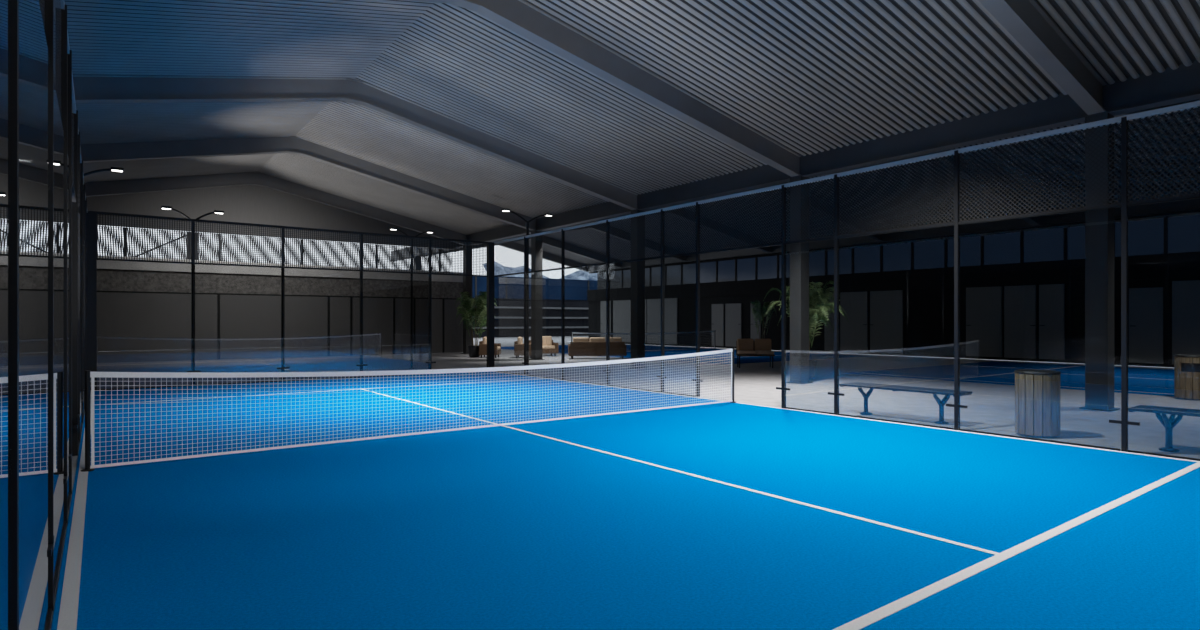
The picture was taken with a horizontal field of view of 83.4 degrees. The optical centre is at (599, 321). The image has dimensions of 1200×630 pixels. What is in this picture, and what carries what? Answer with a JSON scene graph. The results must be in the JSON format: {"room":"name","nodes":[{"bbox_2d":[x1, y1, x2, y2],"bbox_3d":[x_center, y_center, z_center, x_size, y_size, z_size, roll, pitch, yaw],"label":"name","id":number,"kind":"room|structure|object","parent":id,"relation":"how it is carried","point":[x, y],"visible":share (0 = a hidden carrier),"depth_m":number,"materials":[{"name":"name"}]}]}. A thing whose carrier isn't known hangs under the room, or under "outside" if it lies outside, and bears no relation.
{"room":"sports hall","nodes":[
{"label":"sports hall","id":0,"kind":"room"},
{"bbox_2d":[86,185,456,249],"bbox_3d":[-14.998,-4.890,28.375,19.200,2.510,0.200,0,0,-37],"label":"wall","id":1,"kind":"structure","parent":0,"point":[253,204],"depth_m":28.34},
{"bbox_2d":[161,206,190,218],"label":"lamp","id":2,"kind":"object","parent":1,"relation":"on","point":[184,215],"depth_m":16.46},
{"bbox_2d":[196,210,223,218],"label":"lamp","id":3,"kind":"object","parent":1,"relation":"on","point":[215,211],"depth_m":16.96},
{"bbox_2d":[97,292,462,362],"bbox_3d":[-14.904,0.245,28.499,19.700,2.680,0.212,0,0,-37],"label":"wall","id":4,"kind":"structure","parent":0,"point":[131,327],"depth_m":28.68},
{"bbox_2d":[97,269,462,299],"bbox_3d":[-14.923,-1.535,28.524,19.700,0.920,0.150,0,0,-37],"label":"trim","id":5,"kind":"structure","parent":4,"relation":"attached to","point":[102,269],"depth_m":28.87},
{"bbox_2d":[97,269,462,297],"bbox_3d":[-14.914,-1.555,28.512,19.700,0.800,0.180,0,0,-37],"label":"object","id":6,"kind":"structure","parent":4,"relation":"attached to","point":[107,280],"depth_m":28.74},
{"bbox_2d":[97,255,462,281],"bbox_3d":[-14.842,-2.220,28.416,19.700,0.490,0.420,0,0,-37],"label":"trim","id":7,"kind":"structure","parent":4,"relation":"attached to","point":[101,264],"depth_m":28.52,"materials":[{"name":"metal"}]},
{"bbox_2d":[98,226,279,263],"bbox_3d":[-16.453,-3.048,27.348,6.295,1.122,0.090,0,0,-37],"label":"grille","id":8,"kind":"object","parent":7,"relation":"on","point":[260,250],"depth_m":27.15,"materials":[{"name":"grey"}]},
{"bbox_2d":[285,239,317,265],"bbox_3d":[-13.203,-3.047,29.766,1.325,1.119,0.090,0,0,-37],"label":"grille","id":9,"kind":"object","parent":7,"relation":"on","point":[299,239],"depth_m":29.73,"materials":[{"name":"grey"}]},
{"bbox_2d":[309,240,358,267],"bbox_3d":[-12.083,-3.047,30.599,2.143,1.118,0.090,0,0,-37],"label":"grille","id":10,"kind":"object","parent":7,"relation":"on","point":[313,240],"depth_m":30.72,"materials":[{"name":"grey"}]},
{"bbox_2d":[364,244,426,270],"bbox_3d":[-9.790,-3.048,32.304,3.022,1.125,0.090,0,0,-37],"label":"grille","id":11,"kind":"object","parent":7,"relation":"on","point":[364,244],"depth_m":32.21,"materials":[{"name":"grey"}]},
{"bbox_2d":[433,248,451,271],"bbox_3d":[-7.903,-3.048,33.708,0.956,1.119,0.090,0,0,-37],"label":"grille","id":12,"kind":"object","parent":7,"relation":"on","point":[434,248],"depth_m":33.69,"materials":[{"name":"grey"}]},
{"bbox_2d":[468,345,479,356],"bbox_3d":[-5.562,1.335,29.847,0.600,0.500,0.600,0,0,-37],"label":"pot","id":13,"kind":"object","parent":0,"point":[473,350],"depth_m":29.62,"materials":[{"name":"ceramic"}]},
{"bbox_2d":[49,339,1199,629],"bbox_3d":[-4.893,1.741,27.105,34.500,0.288,60.600,0,0,-37],"label":"floor","id":14,"kind":"structure","parent":0,"point":[991,407],"depth_m":16.97,"materials":[{"name":"concrete"}]},
{"bbox_2d":[0,0,86,629],"bbox_3d":[-5.514,-0.460,7.001,0.086,4.090,20.340,0,0,-37],"label":"fence","id":15,"kind":"object","parent":14,"relation":"on","point":[43,200],"visible":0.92,"depth_m":2.86,"materials":[{"name":"black metal"}]},
{"bbox_2d":[83,167,123,175],"bbox_3d":[-10.591,-0.797,13.519,1.670,4.765,0.180,0,0,-37],"label":"lamp","id":16,"kind":"object","parent":15,"relation":"attached to","point":[117,169],"visible":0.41,"depth_m":13.84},
{"bbox_2d":[191,264,191,370],"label":"lamp","id":17,"kind":"object","parent":14,"relation":"on","point":[191,264],"depth_m":16.70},
{"bbox_2d":[87,211,495,389],"bbox_3d":[-7.535,-0.460,18.341,10.400,4.090,0.210,0,0,-37],"label":"fence","id":18,"kind":"object","parent":14,"relation":"on","point":[92,216],"visible":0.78,"depth_m":17.54,"materials":[{"name":"black metal"}]},
{"bbox_2d":[389,227,432,368],"bbox_3d":[-6.311,-0.747,22.560,1.470,4.665,0.180,0,0,-37],"label":"lamp","id":19,"kind":"object","parent":14,"relation":"on","point":[390,228],"visible":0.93,"depth_m":22.54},
{"bbox_2d":[462,245,471,353],"bbox_3d":[-6.490,-1.055,33.021,0.480,5.280,0.480,0,0,-37],"label":"column","id":20,"kind":"structure","parent":14,"relation":"on","point":[467,280],"depth_m":32.90,"materials":[{"name":"metal"}]},
{"bbox_2d":[455,291,496,356],"bbox_3d":[-5.510,0.129,29.978,1.841,2.913,2.043,0,0,-10],"label":"potted palm","id":21,"kind":"object","parent":14,"relation":"on","point":[481,303],"visible":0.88,"depth_m":29.64,"materials":[{"name":"plant"}]},
{"bbox_2d":[479,337,500,357],"bbox_3d":[-4.814,1.135,29.524,0.820,0.900,0.990,0,0,2],"label":"lounge armchair","id":22,"kind":"object","parent":14,"relation":"on","point":[482,344],"visible":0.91,"depth_m":29.04,"materials":[{"name":"wicker"}]},
{"bbox_2d":[514,337,530,357],"bbox_3d":[-3.275,1.135,29.298,0.820,0.900,1.040,0,0,-1],"label":"lounge armchair","id":23,"kind":"object","parent":14,"relation":"on","point":[518,345],"visible":0.72,"depth_m":28.78,"materials":[{"name":"wicker"}]},
{"bbox_2d":[517,337,522,343],"bbox_3d":[-3.475,0.910,29.295,0.180,0.450,0.680,0,0,-1],"label":"cushion","id":24,"kind":"object","parent":23,"relation":"on","point":[520,339],"depth_m":28.96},
{"bbox_2d":[502,208,551,374],"bbox_3d":[-2.151,-0.837,19.984,1.670,4.845,0.180,0,0,-37],"label":"lamp","id":25,"kind":"object","parent":14,"relation":"on","point":[503,209],"visible":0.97,"depth_m":19.95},
{"bbox_2d":[529,231,544,359],"bbox_3d":[-2.611,-1.055,27.806,0.480,5.280,0.480,0,0,-37],"label":"column","id":26,"kind":"structure","parent":14,"relation":"on","point":[536,278],"depth_m":27.68,"materials":[{"name":"metal"}]},
{"bbox_2d":[529,336,558,355],"bbox_3d":[-2.635,1.135,30.766,1.340,0.900,0.820,0,0,-19],"label":"lounge armchair","id":27,"kind":"object","parent":14,"relation":"on","point":[548,346],"visible":0.48,"depth_m":30.63,"materials":[{"name":"wicker"}]},
{"bbox_2d":[542,336,551,344],"bbox_3d":[-2.702,0.910,30.955,0.980,0.450,0.180,0,0,-19],"label":"cushion","id":28,"kind":"object","parent":27,"relation":"on","point":[546,340],"depth_m":30.96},
{"bbox_2d":[542,345,554,348],"bbox_3d":[-2.612,1.185,30.700,1.000,0.140,0.680,0,0,-19],"label":"seat cushion","id":29,"kind":"object","parent":27,"relation":"on","point":[543,346],"depth_m":30.48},
{"bbox_2d":[568,337,626,358],"bbox_3d":[-0.128,1.135,28.666,2.440,0.900,0.820,0,0,-5],"label":"lounge sofa","id":30,"kind":"object","parent":14,"relation":"on","point":[580,346],"visible":0.93,"depth_m":28.28,"materials":[{"name":"wicker"}]},
{"bbox_2d":[573,337,588,341],"bbox_3d":[-0.814,0.910,28.403,0.667,0.450,0.180,0,0,-5],"label":"cushion","id":31,"kind":"object","parent":30,"relation":"on","point":[576,339],"depth_m":28.32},
{"bbox_2d":[589,337,604,341],"bbox_3d":[-0.110,0.910,28.466,0.667,0.450,0.180,0,0,-5],"label":"cushion","id":32,"kind":"object","parent":30,"relation":"on","point":[592,339],"depth_m":28.39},
{"bbox_2d":[610,337,621,341],"bbox_3d":[0.594,0.910,28.530,0.667,0.450,0.180,0,0,-5],"label":"cushion","id":33,"kind":"object","parent":30,"relation":"on","point":[612,339],"depth_m":28.46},
{"bbox_2d":[51,371,1199,629],"bbox_3d":[-1.420,1.589,10.121,10.200,0.013,20.400,0,0,-37],"label":"court","id":34,"kind":"object","parent":14,"relation":"on","point":[726,515],"visible":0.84,"depth_m":5.27,"materials":[{"name":"paint"}]},
{"bbox_2d":[81,348,735,471],"bbox_3d":[-1.420,1.055,10.121,10.120,1.060,0.120,0,0,-37],"label":"net","id":35,"kind":"object","parent":34,"relation":"on","point":[89,376],"visible":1,"depth_m":8.53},
{"bbox_2d":[630,210,647,368],"bbox_3d":[1.269,-1.055,22.590,0.480,5.280,0.480,0,0,-37],"label":"column","id":36,"kind":"structure","parent":14,"relation":"on","point":[637,267],"depth_m":22.47,"materials":[{"name":"metal"}]},
{"bbox_2d":[501,345,867,364],"bbox_3d":[2.461,1.589,35.691,10.050,0.013,20.000,0,0,-37],"label":"turf","id":37,"kind":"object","parent":14,"relation":"on","point":[743,359],"visible":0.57,"depth_m":30.20,"materials":[{"name":"paint"}]},
{"bbox_2d":[571,330,714,351],"bbox_3d":[2.600,1.055,35.545,10.020,1.060,0.120,0,0,-37],"label":"net","id":38,"kind":"object","parent":37,"relation":"on","point":[572,333],"visible":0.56,"depth_m":36.01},
{"bbox_2d":[736,339,774,367],"bbox_3d":[5.291,1.095,22.974,1.240,0.980,0.640,0,0,5],"label":"bench","id":39,"kind":"object","parent":14,"relation":"on","point":[744,347],"visible":1,"depth_m":23.10,"materials":[{"name":"wood"}]},
{"bbox_2d":[737,339,753,350],"bbox_3d":[5.010,0.835,23.218,0.560,0.460,0.140,0,0,5],"label":"cushion","id":40,"kind":"object","parent":39,"relation":"on","point":[742,344],"depth_m":23.15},
{"bbox_2d":[737,350,755,353],"bbox_3d":[4.987,1.063,22.934,0.580,0.115,0.510,0,0,5],"label":"seat cushion","id":41,"kind":"object","parent":39,"relation":"on","point":[738,351],"depth_m":22.69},
{"bbox_2d":[755,339,770,350],"bbox_3d":[5.608,0.835,23.169,0.560,0.460,0.140,0,0,5],"label":"cushion","id":42,"kind":"object","parent":39,"relation":"on","point":[760,344],"depth_m":23.10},
{"bbox_2d":[756,350,773,353],"bbox_3d":[5.585,1.063,22.885,0.580,0.115,0.510,0,0,5],"label":"seat cushion","id":43,"kind":"object","parent":39,"relation":"on","point":[757,351],"depth_m":22.64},
{"bbox_2d":[751,300,776,338],"bbox_3d":[8.536,0.232,35.102,1.373,2.707,1.564,0,0,17],"label":"potted palm","id":44,"kind":"object","parent":14,"relation":"on","point":[757,307],"visible":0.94,"depth_m":35.10,"materials":[{"name":"plant"}]},
{"bbox_2d":[787,176,812,383],"bbox_3d":[5.148,-1.055,17.375,0.480,5.280,0.480,0,0,-37],"label":"column","id":45,"kind":"structure","parent":14,"relation":"on","point":[799,252],"depth_m":17.25,"materials":[{"name":"metal"}]},
{"bbox_2d":[763,281,848,378],"bbox_3d":[5.797,0.230,18.717,2.246,2.711,1.962,0,0,38],"label":"potted palm","id":46,"kind":"object","parent":14,"relation":"on","point":[815,300],"visible":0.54,"depth_m":18.43,"materials":[{"name":"plant"}]},
{"bbox_2d":[809,360,816,378],"bbox_3d":[5.721,1.335,18.699,0.594,0.500,0.594,0,0,-37],"label":"pot","id":47,"kind":"object","parent":46,"relation":"on","point":[812,363],"depth_m":18.46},
{"bbox_2d":[494,101,1199,460],"bbox_3d":[2.745,-0.460,13.145,0.086,4.090,20.340,0,0,-37],"label":"fence","id":48,"kind":"object","parent":14,"relation":"on","point":[1123,120],"visible":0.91,"depth_m":10.15,"materials":[{"name":"black metal"}]},
{"bbox_2d":[839,382,971,423],"bbox_3d":[4.933,1.333,10.996,0.530,0.505,1.980,0,0,-37],"label":"bench","id":49,"kind":"object","parent":14,"relation":"on","point":[860,385],"visible":0.94,"depth_m":10.80,"materials":[{"name":"metal"}]},
{"bbox_2d":[846,361,1173,395],"bbox_3d":[17.451,1.589,15.496,10.000,0.013,20.100,0,0,-37],"label":"court","id":50,"kind":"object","parent":14,"relation":"on","point":[1147,381],"visible":0.62,"depth_m":19.63,"materials":[{"name":"paint"}]},
{"bbox_2d":[1014,369,1060,436],"bbox_3d":[6.107,1.135,9.401,0.550,0.900,0.550,0,0,42],"label":"litter bin","id":51,"kind":"object","parent":14,"relation":"on","point":[1037,391],"visible":1,"depth_m":9.19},
{"bbox_2d":[1079,113,1119,410],"bbox_3d":[9.028,-1.055,12.159,0.480,5.280,0.480,0,0,-37],"label":"column","id":52,"kind":"structure","parent":14,"relation":"on","point":[1099,224],"depth_m":12.04,"materials":[{"name":"metal"}]},
{"bbox_2d":[1128,405,1199,451],"bbox_3d":[7.372,1.333,7.750,0.530,0.505,1.980,0,0,-37],"label":"bench","id":53,"kind":"object","parent":14,"relation":"on","point":[1169,424],"visible":0.97,"depth_m":8.23,"materials":[{"name":"metal"}]},
{"bbox_2d":[1174,354,1199,399],"bbox_3d":[12.084,1.135,13.747,0.550,0.900,0.550,0,0,38],"label":"litter bin","id":54,"kind":"object","parent":14,"relation":"on","point":[1186,366],"visible":1,"depth_m":13.61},
{"bbox_2d":[54,0,1199,234],"bbox_3d":[-3.957,-5.154,13.531,19.200,2.142,37.500,0,0,-37],"label":"ceiling","id":55,"kind":"structure","parent":0,"point":[810,76],"depth_m":14.11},
{"bbox_2d":[85,171,466,244],"bbox_3d":[-14.193,-4.833,27.291,19.200,2.481,0.260,0,0,-37],"label":"rafter","id":56,"kind":"object","parent":55,"relation":"attached to","point":[116,187],"visible":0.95,"depth_m":27.48,"materials":[{"name":"metal"}]},
{"bbox_2d":[80,136,535,230],"bbox_3d":[-10.313,-4.833,22.076,19.200,2.481,0.260,0,0,-37],"label":"rafter","id":57,"kind":"object","parent":55,"relation":"attached to","point":[126,151],"visible":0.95,"depth_m":22.06,"materials":[{"name":"metal"}]},
{"bbox_2d":[54,75,637,209],"bbox_3d":[-6.434,-4.833,16.861,19.200,2.481,0.260,0,0,-37],"label":"rafter","id":58,"kind":"object","parent":55,"relation":"attached to","point":[86,89],"visible":0.95,"depth_m":16.52,"materials":[{"name":"metal"}]},
{"bbox_2d":[412,0,800,176],"bbox_3d":[-2.554,-4.833,11.645,19.200,2.481,0.260,0,0,-37],"label":"rafter","id":59,"kind":"object","parent":55,"relation":"attached to","point":[514,15],"visible":0.92,"depth_m":13.88,"materials":[{"name":"metal"}]},
{"bbox_2d":[978,0,1106,114],"bbox_3d":[1.325,-4.833,6.430,19.200,2.481,0.260,0,0,-37],"label":"rafter","id":60,"kind":"object","parent":55,"relation":"attached to","point":[1026,21],"visible":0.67,"depth_m":10.75,"materials":[{"name":"metal"}]},
{"bbox_2d":[407,112,1199,263],"bbox_3d":[6.938,-5.007,27.368,14.800,1.644,46.700,0,0,-37],"label":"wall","id":61,"kind":"structure","parent":0,"point":[1195,113],"depth_m":25.08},
{"bbox_2d":[410,242,586,271],"bbox_3d":[-6.879,-4.712,45.943,14.800,2.034,0.260,0,0,-37],"label":"rafter","id":62,"kind":"object","parent":61,"relation":"attached to","point":[519,245],"visible":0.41,"depth_m":48.20,"materials":[{"name":"metal"}]},
{"bbox_2d":[444,235,621,267],"bbox_3d":[-4.432,-4.712,42.653,14.800,2.034,0.260,0,0,-37],"label":"rafter","id":63,"kind":"object","parent":61,"relation":"attached to","point":[618,265],"visible":0.29,"depth_m":44.66,"materials":[{"name":"metal"}]},
{"bbox_2d":[493,223,685,260],"bbox_3d":[-0.552,-4.712,37.438,14.800,2.034,0.260,0,0,-37],"label":"rafter","id":64,"kind":"object","parent":61,"relation":"attached to","point":[682,258],"visible":0.26,"depth_m":38.90,"materials":[{"name":"metal"}]},
{"bbox_2d":[558,207,769,252],"bbox_3d":[3.327,-4.712,32.222,14.800,2.034,0.260,0,0,-37],"label":"rafter","id":65,"kind":"object","parent":61,"relation":"attached to","point":[764,249],"visible":0.38,"depth_m":34.00,"materials":[{"name":"metal"}]},
{"bbox_2d":[657,182,882,240],"bbox_3d":[7.206,-4.712,27.007,14.800,2.034,0.260,0,0,-37],"label":"rafter","id":66,"kind":"object","parent":61,"relation":"attached to","point":[878,237],"visible":0.26,"depth_m":28.88,"materials":[{"name":"metal"}]},
{"bbox_2d":[392,61,1199,260],"bbox_3d":[1.060,-3.990,22.871,0.320,0.590,46.500,0,0,-37],"label":"beam","id":67,"kind":"structure","parent":61,"relation":"attached to","point":[1181,84],"depth_m":14.66,"materials":[{"name":"metal"}]},
{"bbox_2d":[586,193,1199,271],"bbox_3d":[12.935,-3.990,31.704,0.320,0.590,46.500,0,0,-37],"label":"beam","id":68,"kind":"structure","parent":61,"relation":"attached to","point":[1191,204],"depth_m":28.46,"materials":[{"name":"metal"}]},
{"bbox_2d":[820,149,1039,224],"bbox_3d":[11.086,-4.712,21.791,14.800,2.034,0.260,0,0,-37],"label":"rafter","id":69,"kind":"object","parent":61,"relation":"attached to","point":[1031,220],"visible":0.36,"depth_m":23.49,"materials":[{"name":"metal"}]},
{"bbox_2d":[1114,99,1199,116],"bbox_3d":[14.965,-4.712,16.576,14.800,2.034,0.260,0,0,-37],"label":"rafter","id":70,"kind":"object","parent":61,"relation":"attached to","point":[1198,109],"visible":0.18,"depth_m":14.41,"materials":[{"name":"metal"}]},
{"bbox_2d":[587,251,1199,367],"bbox_3d":[13.047,-0.365,31.788,0.320,3.900,46.500,0,0,-37],"label":"wall","id":71,"kind":"structure","parent":0,"point":[928,294],"depth_m":29.59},
{"bbox_2d":[600,301,610,337],"bbox_3d":[0.392,-0.285,48.609,0.150,3.500,1.200,0,0,-37],"label":"door","id":72,"kind":"structure","parent":71,"relation":"in","point":[603,303],"depth_m":48.81,"materials":[{"name":"grey metal"}]},
{"bbox_2d":[610,270,622,288],"bbox_3d":[1.161,-2.940,47.817,0.100,1.290,1.510,0,0,-37],"label":"window","id":73,"kind":"structure","parent":71,"relation":"in","point":[616,277],"depth_m":47.78,"materials":[{"name":"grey glass"}]},
{"bbox_2d":[613,300,630,341],"bbox_3d":[1.645,-0.285,46.924,0.150,3.500,2.400,0,0,-37],"label":"door","id":74,"kind":"structure","parent":71,"relation":"in","point":[621,308],"depth_m":47.03,"materials":[{"name":"grey metal"}]},
{"bbox_2d":[623,270,630,287],"bbox_3d":[2.057,-2.940,46.613,0.100,1.290,1.510,0,0,-37],"label":"window","id":75,"kind":"structure","parent":71,"relation":"in","point":[626,273],"depth_m":46.88,"materials":[{"name":"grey glass"}]},
{"bbox_2d":[645,299,646,342],"bbox_3d":[2.755,-0.285,45.431,0.150,3.500,1.120,0,0,-37],"label":"door","id":76,"kind":"structure","parent":71,"relation":"in","point":[645,299],"depth_m":45.02,"materials":[{"name":"grey metal"}]},
{"bbox_2d":[645,268,650,286],"bbox_3d":[2.952,-2.940,45.410,0.100,1.290,1.510,0,0,-37],"label":"window","id":77,"kind":"structure","parent":71,"relation":"in","point":[647,270],"depth_m":45.09,"materials":[{"name":"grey glass"}]},
{"bbox_2d":[647,299,660,343],"bbox_3d":[3.591,-0.285,44.308,0.150,3.500,1.520,0,0,-37],"label":"door","id":78,"kind":"structure","parent":71,"relation":"in","point":[653,305],"depth_m":44.36,"materials":[{"name":"grey metal"}]},
{"bbox_2d":[651,266,665,285],"bbox_3d":[3.847,-2.940,44.206,0.100,1.290,1.510,0,0,-37],"label":"window","id":79,"kind":"structure","parent":71,"relation":"in","point":[655,271],"depth_m":44.35,"materials":[{"name":"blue glass"}]},
{"bbox_2d":[665,298,677,343],"bbox_3d":[4.480,-0.285,43.113,0.150,3.500,1.300,0,0,-37],"label":"door","id":80,"kind":"structure","parent":71,"relation":"in","point":[671,304],"depth_m":43.00,"materials":[{"name":"grey metal"}]},
{"bbox_2d":[666,264,681,284],"bbox_3d":[4.742,-2.940,43.003,0.100,1.290,1.510,0,0,-37],"label":"window","id":81,"kind":"structure","parent":71,"relation":"in","point":[673,273],"depth_m":42.97,"materials":[{"name":"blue glass"}]},
{"bbox_2d":[682,263,695,283],"bbox_3d":[5.638,-2.940,41.799,0.100,1.290,1.510,0,0,-37],"label":"window","id":82,"kind":"structure","parent":71,"relation":"in","point":[688,270],"depth_m":41.87,"materials":[{"name":"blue glass"}]},
{"bbox_2d":[700,261,716,282],"bbox_3d":[6.533,-2.940,40.596,0.100,1.290,1.510,0,0,-37],"label":"window","id":83,"kind":"structure","parent":71,"relation":"in","point":[708,270],"depth_m":40.57,"materials":[{"name":"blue glass"}]},
{"bbox_2d":[712,304,723,345],"bbox_3d":[6.942,0.225,39.803,0.150,2.480,0.950,0,0,-37],"label":"door","id":84,"kind":"structure","parent":71,"relation":"in","point":[717,309],"depth_m":39.74,"materials":[{"name":"grey metal"}]},
{"bbox_2d":[717,259,736,281],"bbox_3d":[7.428,-2.940,39.392,0.100,1.290,1.510,0,0,-37],"label":"window","id":85,"kind":"structure","parent":71,"relation":"in","point":[726,269],"depth_m":39.34,"materials":[{"name":"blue glass"}]},
{"bbox_2d":[725,303,741,346],"bbox_3d":[7.679,0.225,38.812,0.150,2.480,1.220,0,0,-37],"label":"door","id":86,"kind":"structure","parent":71,"relation":"in","point":[733,312],"depth_m":38.80,"materials":[{"name":"grey metal"}]},
{"bbox_2d":[737,257,756,280],"bbox_3d":[8.323,-2.940,38.188,0.100,1.290,1.510,0,0,-37],"label":"window","id":87,"kind":"structure","parent":71,"relation":"in","point":[747,267],"depth_m":38.13,"materials":[{"name":"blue glass"}]},
{"bbox_2d":[751,303,760,340],"bbox_3d":[8.658,0.225,37.496,0.150,2.480,0.700,0,0,-37],"label":"door","id":88,"kind":"structure","parent":71,"relation":"in","point":[754,335],"depth_m":37.55,"materials":[{"name":"grey metal"}]},
{"bbox_2d":[757,255,778,278],"bbox_3d":[9.219,-2.940,36.985,0.100,1.290,1.510,0,0,-37],"label":"window","id":89,"kind":"structure","parent":71,"relation":"in","point":[767,266],"depth_m":36.93,"materials":[{"name":"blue glass"}]},
{"bbox_2d":[779,254,789,277],"bbox_3d":[10.114,-2.940,35.781,0.100,1.290,1.510,0,0,-37],"label":"window","id":90,"kind":"structure","parent":71,"relation":"in","point":[787,255],"depth_m":35.94,"materials":[{"name":"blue glass"}]},
{"bbox_2d":[809,250,826,275],"bbox_3d":[11.009,-2.940,34.578,0.100,1.290,1.510,0,0,-37],"label":"window","id":91,"kind":"structure","parent":71,"relation":"in","point":[817,260],"depth_m":34.37,"materials":[{"name":"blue glass"}]},
{"bbox_2d":[824,293,833,350],"bbox_3d":[11.537,0.025,33.625,0.150,2.880,0.750,0,0,-37],"label":"door","id":92,"kind":"structure","parent":71,"relation":"in","point":[829,333],"depth_m":33.65,"materials":[{"name":"grey metal"}]},
{"bbox_2d":[827,248,853,274],"bbox_3d":[11.905,-2.940,33.374,0.100,1.290,1.510,0,0,-37],"label":"window","id":93,"kind":"structure","parent":71,"relation":"in","point":[846,256],"depth_m":33.21,"materials":[{"name":"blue glass"}]},
{"bbox_2d":[840,291,867,351],"bbox_3d":[12.290,0.025,32.614,0.150,2.880,1.470,0,0,-37],"label":"door","id":94,"kind":"structure","parent":71,"relation":"in","point":[853,333],"depth_m":32.59,"materials":[{"name":"grey metal"}]},
{"bbox_2d":[854,245,881,272],"bbox_3d":[12.800,-2.940,32.171,0.100,1.290,1.510,0,0,-37],"label":"window","id":95,"kind":"structure","parent":71,"relation":"in","point":[866,259],"depth_m":32.13,"materials":[{"name":"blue glass"}]},
{"bbox_2d":[870,290,902,352],"bbox_3d":[13.283,0.025,31.278,0.150,2.880,1.600,0,0,-37],"label":"door","id":96,"kind":"structure","parent":71,"relation":"in","point":[886,307],"depth_m":31.26,"materials":[{"name":"grey metal"}]},
{"bbox_2d":[882,242,912,270],"bbox_3d":[13.695,-2.940,30.967,0.100,1.290,1.510,0,0,-37],"label":"window","id":97,"kind":"structure","parent":71,"relation":"in","point":[895,257],"depth_m":30.96,"materials":[{"name":"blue glass"}]},
{"bbox_2d":[913,238,946,269],"bbox_3d":[14.590,-2.940,29.764,0.100,1.290,1.510,0,0,-37],"label":"window","id":98,"kind":"structure","parent":71,"relation":"in","point":[932,253],"depth_m":29.73,"materials":[{"name":"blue glass"}]},
{"bbox_2d":[947,235,983,266],"bbox_3d":[15.486,-2.940,28.560,0.100,1.290,1.510,0,0,-37],"label":"window","id":99,"kind":"structure","parent":71,"relation":"in","point":[971,248],"depth_m":28.43,"materials":[{"name":"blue glass"}]},
{"bbox_2d":[966,286,1001,356],"bbox_3d":[15.850,0.025,27.828,0.150,2.880,1.400,0,0,-37],"label":"door","id":100,"kind":"structure","parent":71,"relation":"in","point":[983,304],"depth_m":27.80,"materials":[{"name":"grey metal"}]},
{"bbox_2d":[984,231,1022,264],"bbox_3d":[16.381,-2.940,27.357,0.100,1.290,1.510,0,0,-37],"label":"window","id":101,"kind":"structure","parent":71,"relation":"in","point":[1004,248],"depth_m":27.33,"materials":[{"name":"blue glass"}]},
{"bbox_2d":[1004,285,1035,358],"bbox_3d":[16.670,0.025,26.724,0.150,2.880,1.150,0,0,-37],"label":"door","id":102,"kind":"structure","parent":71,"relation":"in","point":[1019,301],"depth_m":26.71,"materials":[{"name":"grey metal"}]},
{"bbox_2d":[1023,227,1066,262],"bbox_3d":[17.276,-2.940,26.153,0.100,1.290,1.510,0,0,-37],"label":"window","id":103,"kind":"structure","parent":71,"relation":"in","point":[1045,244],"depth_m":26.12,"materials":[{"name":"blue glass"}]},
{"bbox_2d":[1039,284,1064,359],"bbox_3d":[17.327,0.025,25.842,0.150,2.880,0.850,0,0,-37],"label":"door","id":104,"kind":"structure","parent":71,"relation":"in","point":[1051,296],"depth_m":25.81,"materials":[{"name":"grey metal"}]},
{"bbox_2d":[1067,223,1114,259],"bbox_3d":[18.171,-2.940,24.949,0.100,1.290,1.510,0,0,-37],"label":"window","id":105,"kind":"structure","parent":71,"relation":"in","point":[1076,234],"depth_m":25.29,"materials":[{"name":"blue glass"}]},
{"bbox_2d":[1115,217,1167,256],"bbox_3d":[19.067,-2.940,23.746,0.100,1.290,1.510,0,0,-37],"label":"window","id":106,"kind":"structure","parent":71,"relation":"in","point":[1148,236],"depth_m":23.62,"materials":[{"name":"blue glass"}]},
{"bbox_2d":[1129,287,1162,363],"bbox_3d":[19.058,0.150,23.515,0.150,2.630,0.950,0,0,-37],"label":"door","id":107,"kind":"structure","parent":71,"relation":"in","point":[1145,304],"depth_m":23.49,"materials":[{"name":"grey metal"}]},
{"bbox_2d":[1168,214,1199,252],"bbox_3d":[19.962,-2.940,22.542,0.100,1.290,1.510,0,0,-37],"label":"window","id":108,"kind":"structure","parent":71,"relation":"in","point":[1183,231],"depth_m":22.78,"materials":[{"name":"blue glass"}]},
{"bbox_2d":[1172,280,1199,363],"bbox_3d":[19.914,0.050,22.363,0.150,2.830,1.420,0,0,-37],"label":"door","id":109,"kind":"structure","parent":71,"relation":"in","point":[1185,294],"depth_m":22.65,"materials":[{"name":"grey metal"}]},
{"bbox_2d":[589,210,1199,273],"bbox_3d":[13.087,-3.740,31.818,0.140,0.350,46.500,0,0,-37],"label":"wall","id":110,"kind":"structure","parent":0,"point":[1198,211],"depth_m":29.09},
{"bbox_2d":[597,272,605,289],"bbox_3d":[0.266,-2.940,49.020,0.100,1.290,1.510,0,0,-37],"label":"window","id":111,"kind":"structure","parent":110,"relation":"in","point":[601,277],"depth_m":49.22,"materials":[{"name":"clear glass"}]},
{"label":"outside","id":112,"kind":"structure","parent":0,"visible":0},
{"bbox_2d":[473,336,588,340],"bbox_3d":[-10.507,1.960,89.357,200.000,0.050,46.000,0,0,-37],"label":"ground","id":113,"kind":"structure","parent":112,"point":[554,338],"depth_m":79.71,"materials":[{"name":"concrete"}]},
{"bbox_2d":[472,276,596,336],"bbox_3d":[-1.111,-1.715,93.480,44.000,7.200,10.600,0,0,-37],"label":"office building","id":114,"kind":"structure","parent":113,"relation":"on","point":[509,291],"depth_m":83.39,"materials":[{"name":"blue glass"}]},
{"bbox_2d":[484,262,596,280],"bbox_3d":[33.475,-4.733,155.724,129.800,13.236,8.000,0,0,-37],"label":"mountain","id":115,"kind":"structure","parent":113,"relation":"on","point":[578,275],"depth_m":130.31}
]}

